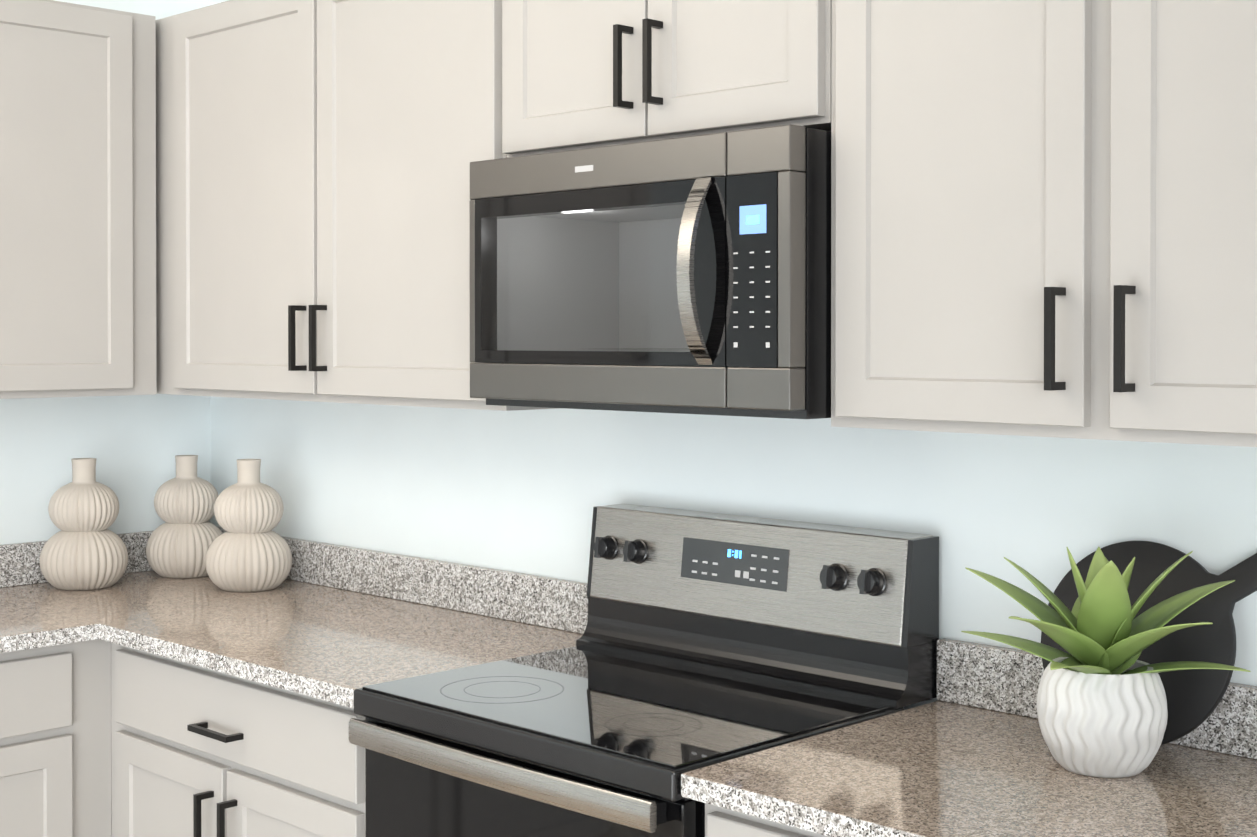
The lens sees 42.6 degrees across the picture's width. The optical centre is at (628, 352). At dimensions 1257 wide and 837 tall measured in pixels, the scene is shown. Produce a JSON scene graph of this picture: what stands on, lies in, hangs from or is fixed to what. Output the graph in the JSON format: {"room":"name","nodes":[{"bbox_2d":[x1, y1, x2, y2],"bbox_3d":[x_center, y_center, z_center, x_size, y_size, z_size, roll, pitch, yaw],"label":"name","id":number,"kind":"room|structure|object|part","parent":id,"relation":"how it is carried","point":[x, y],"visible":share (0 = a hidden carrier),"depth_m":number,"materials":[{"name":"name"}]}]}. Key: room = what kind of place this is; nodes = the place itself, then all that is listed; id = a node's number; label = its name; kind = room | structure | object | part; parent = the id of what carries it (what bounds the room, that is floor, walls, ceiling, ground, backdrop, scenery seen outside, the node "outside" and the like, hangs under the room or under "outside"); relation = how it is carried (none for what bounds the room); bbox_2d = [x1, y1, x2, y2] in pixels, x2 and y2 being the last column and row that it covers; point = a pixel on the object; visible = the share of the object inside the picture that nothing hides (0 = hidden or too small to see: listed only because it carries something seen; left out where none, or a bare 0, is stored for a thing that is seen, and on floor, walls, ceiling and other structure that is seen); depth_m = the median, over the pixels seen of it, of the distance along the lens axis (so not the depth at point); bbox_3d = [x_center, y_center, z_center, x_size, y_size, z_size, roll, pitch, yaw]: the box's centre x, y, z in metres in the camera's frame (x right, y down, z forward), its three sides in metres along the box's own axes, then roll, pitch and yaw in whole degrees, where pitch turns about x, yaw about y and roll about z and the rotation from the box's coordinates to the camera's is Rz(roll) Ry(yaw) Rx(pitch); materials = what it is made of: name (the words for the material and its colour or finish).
{"room":"kitchen","nodes":[
{"label":"kitchen","id":0,"kind":"room"},
{"bbox_2d":[0,0,210,544],"bbox_3d":[-2.918,0.199,2.614,0.100,2.600,5.000,1,1,45],"label":"wall","id":1,"kind":"structure","parent":0,"point":[134,445],"depth_m":4.14,"materials":[{"name":"paint"}]},
{"bbox_2d":[0,0,159,398],"bbox_3d":[-1.683,-0.353,3.561,0.323,0.915,1.249,1,1,45],"label":"upper cabinet","id":2,"kind":"object","parent":1,"relation":"attached to","point":[80,84],"depth_m":3.75,"materials":[{"name":"paint"}]},
{"bbox_3d":[-1.390,-0.356,3.643,0.020,0.888,0.580,1,1,45],"label":"door","id":3,"kind":"part","parent":2,"relation":"part of","materials":[{"name":"paint"}]},
{"bbox_2d":[209,0,1256,709],"bbox_3d":[1.008,0.202,2.329,6.100,2.600,0.100,1,1,45],"label":"wall","id":4,"kind":"structure","parent":0,"point":[521,490],"depth_m":3.05,"materials":[{"name":"paint"}]},
{"bbox_2d":[172,0,557,410],"bbox_3d":[-0.554,-0.353,3.560,1.183,0.915,0.323,1,1,45],"label":"upper cabinet","id":5,"kind":"object","parent":4,"relation":"attached to","point":[323,151],"depth_m":3.41,"materials":[{"name":"paint"}]},
{"bbox_3d":[-0.874,-0.357,3.663,0.581,0.888,0.020,1,1,45],"label":"door","id":6,"kind":"part","parent":5,"relation":"part of","materials":[{"name":"paint"}]},
{"bbox_3d":[-0.711,-0.031,3.464,0.011,0.140,0.039,1,1,45],"label":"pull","id":7,"kind":"part","parent":5,"relation":"part of","materials":[{"name":"black metal"}]},
{"bbox_3d":[-0.656,-0.030,3.411,0.011,0.140,0.039,1,1,45],"label":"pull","id":8,"kind":"part","parent":5,"relation":"part of","materials":[{"name":"black metal"}]},
{"bbox_3d":[-0.453,-0.353,3.249,0.578,0.888,0.020,1,1,45],"label":"door","id":9,"kind":"part","parent":5,"relation":"part of","materials":[{"name":"paint"}]},
{"bbox_2d":[496,0,823,158],"bbox_3d":[0.141,-0.583,2.875,0.762,0.442,0.323,1,1,45],"label":"upper cabinet","id":10,"kind":"object","parent":4,"relation":"attached to","point":[571,74],"depth_m":2.74,"materials":[{"name":"paint"}]},
{"bbox_3d":[-0.097,-0.582,2.897,0.370,0.422,0.020,1,1,45],"label":"door","id":11,"kind":"part","parent":10,"relation":"part of","materials":[{"name":"paint"}]},
{"bbox_3d":[-0.009,-0.490,2.770,0.011,0.140,0.039,1,1,45],"label":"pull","id":12,"kind":"part","parent":10,"relation":"part of","materials":[{"name":"black metal"}]},
{"bbox_2d":[469,124,830,418],"bbox_3d":[0.096,-0.125,2.833,0.756,0.449,0.450,1,1,45],"label":"microwave","id":13,"kind":"object","parent":10,"relation":"attached to","point":[686,275],"visible":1,"depth_m":2.64,"materials":[{"name":"grey metal"}]},
{"label":"glass","id":14,"kind":"part","parent":13,"relation":"part of","materials":[{"name":"black glass"}]},
{"bbox_3d":[0.104,-0.128,2.547,0.034,0.298,0.054,1,1,45],"label":"handle","id":15,"kind":"part","parent":13,"relation":"part of","materials":[{"name":"silver metal"}]},
{"bbox_3d":[0.041,-0.490,2.721,0.011,0.140,0.039,1,1,45],"label":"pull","id":16,"kind":"part","parent":10,"relation":"part of","materials":[{"name":"black metal"}]},
{"bbox_3d":[0.169,-0.580,2.635,0.366,0.422,0.020,1,1,45],"label":"door","id":17,"kind":"part","parent":10,"relation":"part of","materials":[{"name":"paint"}]},
{"bbox_2d":[812,0,1256,446],"bbox_3d":[0.744,-0.340,2.285,0.923,0.915,0.323,1,1,45],"label":"upper cabinet","id":18,"kind":"object","parent":4,"relation":"attached to","point":[1044,218],"depth_m":2.23,"materials":[{"name":"paint"}]},
{"bbox_3d":[0.474,-0.344,2.338,0.420,0.888,0.020,1,1,45],"label":"door","id":19,"kind":"part","parent":18,"relation":"part of","materials":[{"name":"paint"}]},
{"bbox_3d":[0.580,-0.019,2.195,0.011,0.140,0.039,1,1,45],"label":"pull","id":20,"kind":"part","parent":18,"relation":"part of","materials":[{"name":"black metal"}]},
{"bbox_3d":[0.653,-0.018,2.124,0.011,0.140,0.039,1,1,45],"label":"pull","id":21,"kind":"part","parent":18,"relation":"part of","materials":[{"name":"black metal"}]},
{"bbox_3d":[0.800,-0.341,2.017,0.420,0.888,0.020,1,1,45],"label":"door","id":22,"kind":"part","parent":18,"relation":"part of","materials":[{"name":"paint"}]},
{"bbox_3d":[-0.744,1.569,0.560,6.100,0.100,5.100,1,1,45],"label":"floor","id":23,"kind":"structure","parent":0,"visible":0},
{"bbox_2d":[0,639,103,836],"bbox_3d":[-1.690,1.052,3.349,0.628,0.878,1.019,1,1,45],"label":"base cabinet","id":24,"kind":"object","parent":23,"relation":"on","point":[100,738],"depth_m":3.39,"materials":[{"name":"paint"}]},
{"bbox_3d":[-1.504,0.717,3.102,0.020,0.155,0.911,1,1,45],"label":"drawer","id":25,"kind":"part","parent":24,"relation":"part of","materials":[{"name":"paint"}]},
{"bbox_3d":[-1.504,1.092,3.105,0.020,0.555,0.911,1,1,45],"label":"door","id":26,"kind":"part","parent":24,"relation":"part of","materials":[{"name":"paint"}]},
{"bbox_2d":[0,526,319,652],"bbox_3d":[-1.665,0.544,3.347,0.660,0.136,2.198,1,1,45],"label":"countertop","id":27,"kind":"structure","parent":24,"relation":"on","point":[34,613],"depth_m":3.71,"materials":[{"name":"stone"}]},
{"bbox_2d":[39,458,127,589],"bbox_3d":[-1.330,0.416,3.944,0.205,0.312,0.205,1,1,45],"label":"vase","id":28,"kind":"object","parent":27,"relation":"on","point":[84,548],"visible":1,"depth_m":3.88,"materials":[{"name":"ceramic"}]},
{"bbox_2d":[112,643,364,836],"bbox_3d":[-0.556,1.052,3.362,0.903,0.878,0.628,1,1,45],"label":"base cabinet","id":29,"kind":"object","parent":23,"relation":"on","point":[197,751],"depth_m":3.15,"materials":[{"name":"paint"}]},
{"bbox_3d":[-0.939,1.090,3.313,0.425,0.555,0.020,1,1,45],"label":"door","id":30,"kind":"part","parent":29,"relation":"part of","materials":[{"name":"paint"}]},
{"bbox_3d":[-0.833,0.934,3.166,0.011,0.140,0.039,1,1,45],"label":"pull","id":31,"kind":"part","parent":29,"relation":"part of","materials":[{"name":"black metal"}]},
{"bbox_3d":[-0.803,0.737,3.135,0.140,0.011,0.039,1,1,45],"label":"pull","id":32,"kind":"part","parent":29,"relation":"part of","materials":[{"name":"black metal"}]},
{"bbox_3d":[-0.773,0.935,3.107,0.011,0.140,0.039,1,1,45],"label":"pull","id":33,"kind":"part","parent":29,"relation":"part of","materials":[{"name":"black metal"}]},
{"bbox_3d":[-0.782,0.717,3.155,0.865,0.155,0.020,1,1,45],"label":"drawer","id":34,"kind":"part","parent":29,"relation":"part of","materials":[{"name":"paint"}]},
{"bbox_3d":[-0.625,1.093,3.005,0.425,0.555,0.020,1,1,45],"label":"door","id":35,"kind":"part","parent":29,"relation":"part of","materials":[{"name":"paint"}]},
{"bbox_2d":[96,542,587,707],"bbox_3d":[-0.566,0.544,3.347,0.907,0.136,0.658,1,1,45],"label":"countertop","id":36,"kind":"structure","parent":29,"relation":"on","point":[343,620],"depth_m":3.43,"materials":[{"name":"stone"}]},
{"bbox_2d":[146,455,222,577],"bbox_3d":[-1.132,0.417,4.134,0.202,0.306,0.201,1,1,45],"label":"vase","id":37,"kind":"object","parent":36,"relation":"on","point":[183,538],"visible":0.92,"depth_m":4.07,"materials":[{"name":"ceramic"}]},
{"bbox_2d":[205,459,291,591],"bbox_3d":[-0.921,0.416,3.917,0.206,0.312,0.205,1,1,45],"label":"vase","id":38,"kind":"object","parent":36,"relation":"on","point":[249,550],"visible":1,"depth_m":3.85,"materials":[{"name":"ceramic"}]},
{"bbox_2d":[349,504,938,836],"bbox_3d":[0.014,0.903,2.748,0.758,1.189,0.682,1,1,45],"label":"range","id":39,"kind":"object","parent":23,"relation":"on","point":[705,639],"visible":0.98,"depth_m":2.72,"materials":[{"name":"black metal"}]},
{"label":"burner","id":40,"kind":"part","parent":39,"relation":"part of","materials":[{"name":"black glass"}]},
{"bbox_3d":[-0.223,0.651,2.516,0.714,0.043,0.022,1,1,45],"label":"door handle","id":41,"kind":"part","parent":39,"relation":"part of","materials":[{"name":"silver metal"}]},
{"bbox_3d":[-0.177,0.916,2.554,0.752,0.568,0.040,1,1,45],"label":"oven door","id":42,"kind":"part","parent":39,"relation":"part of","materials":[{"name":"black glass"}]},
{"bbox_3d":[-0.049,0.381,3.139,0.047,0.047,0.042,1,1,45],"label":"knob","id":43,"kind":"part","parent":39,"relation":"part of","materials":[{"name":"black plastic"}]},
{"label":"burner","id":44,"kind":"part","parent":39,"relation":"part of","materials":[{"name":"black glass"}]},
{"bbox_3d":[-0.007,0.580,2.724,0.738,0.004,0.543,1,1,45],"label":"cooktop glass","id":45,"kind":"part","parent":39,"relation":"part of","materials":[{"name":"black glass"}]},
{"bbox_3d":[0.008,0.382,3.082,0.047,0.047,0.042,1,1,45],"label":"knob","id":46,"kind":"part","parent":39,"relation":"part of","materials":[{"name":"black plastic"}]},
{"label":"burner","id":47,"kind":"part","parent":39,"relation":"part of","materials":[{"name":"black glass"}]},
{"label":"burner","id":48,"kind":"part","parent":39,"relation":"part of","materials":[{"name":"black glass"}]},
{"bbox_3d":[0.220,0.395,2.953,0.738,0.178,0.096,1,1,45],"label":"control panel","id":49,"kind":"part","parent":39,"relation":"part of","materials":[{"name":"silver metal"}]},
{"bbox_3d":[0.345,0.385,2.751,0.047,0.047,0.042,1,1,45],"label":"knob","id":50,"kind":"part","parent":39,"relation":"part of","materials":[{"name":"black plastic"}]},
{"bbox_3d":[0.402,0.385,2.696,0.047,0.047,0.042,1,1,45],"label":"knob","id":51,"kind":"part","parent":39,"relation":"part of","materials":[{"name":"black plastic"}]},
{"bbox_2d":[705,803,828,836],"bbox_3d":[0.641,1.063,2.186,0.915,0.878,0.628,1,1,45],"label":"base cabinet","id":52,"kind":"object","parent":23,"relation":"on","point":[719,821],"depth_m":2.23,"materials":[{"name":"paint"}]},
{"bbox_3d":[0.431,0.728,1.962,0.885,0.155,0.020,1,1,45],"label":"drawer","id":53,"kind":"part","parent":52,"relation":"part of","materials":[{"name":"paint"}]},
{"bbox_2d":[681,638,1256,836],"bbox_3d":[0.958,0.558,1.849,1.835,0.136,0.658,1,1,45],"label":"countertop","id":54,"kind":"structure","parent":52,"relation":"on","point":[968,754],"depth_m":2.24,"materials":[{"name":"stone"}]},
{"bbox_2d":[961,547,1250,777],"bbox_3d":[0.640,0.431,2.271,0.416,0.314,0.365,1,1,45],"label":"potted plant","id":55,"kind":"object","parent":54,"relation":"on","point":[1102,711],"visible":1,"depth_m":2.23,"materials":[{"name":"plant"}]},
{"bbox_2d":[1041,541,1256,744],"bbox_3d":[0.787,0.431,2.406,0.375,0.312,0.095,1,1,45],"label":"cutting board","id":56,"kind":"object","parent":54,"relation":"on","point":[1194,697],"visible":0.56,"depth_m":2.36,"materials":[{"name":"black wood"}]}
]}

